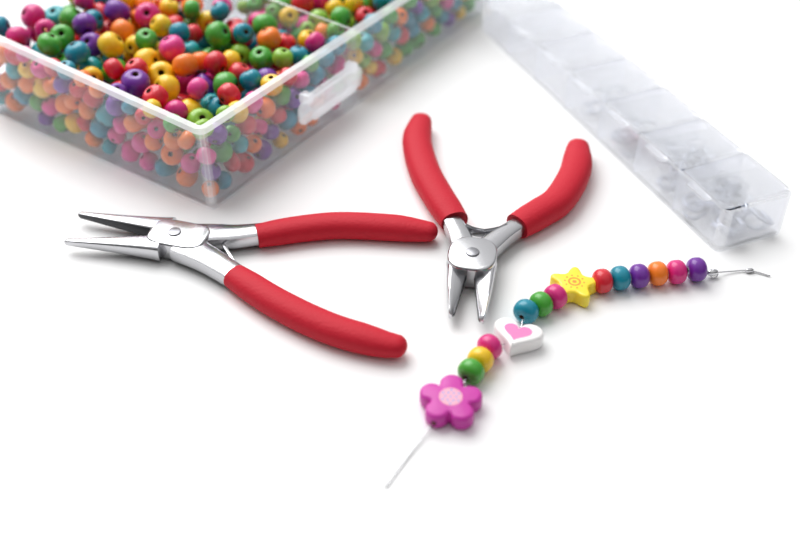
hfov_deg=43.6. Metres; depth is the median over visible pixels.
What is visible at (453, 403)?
beaded bracelet
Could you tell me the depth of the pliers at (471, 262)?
0.35 m
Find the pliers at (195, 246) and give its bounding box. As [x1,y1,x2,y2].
[64,212,437,357]
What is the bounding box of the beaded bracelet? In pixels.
[385,257,769,487]
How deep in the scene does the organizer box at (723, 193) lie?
0.38 m
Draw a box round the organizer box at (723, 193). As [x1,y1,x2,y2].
[483,0,788,251]
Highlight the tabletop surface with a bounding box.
[0,0,799,532]
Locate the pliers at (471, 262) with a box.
[402,113,591,323]
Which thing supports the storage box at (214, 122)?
on the tabletop surface
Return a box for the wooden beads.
[0,0,474,196]
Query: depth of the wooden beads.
0.39 m
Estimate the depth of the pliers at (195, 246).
0.34 m
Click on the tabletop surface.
(138, 394)

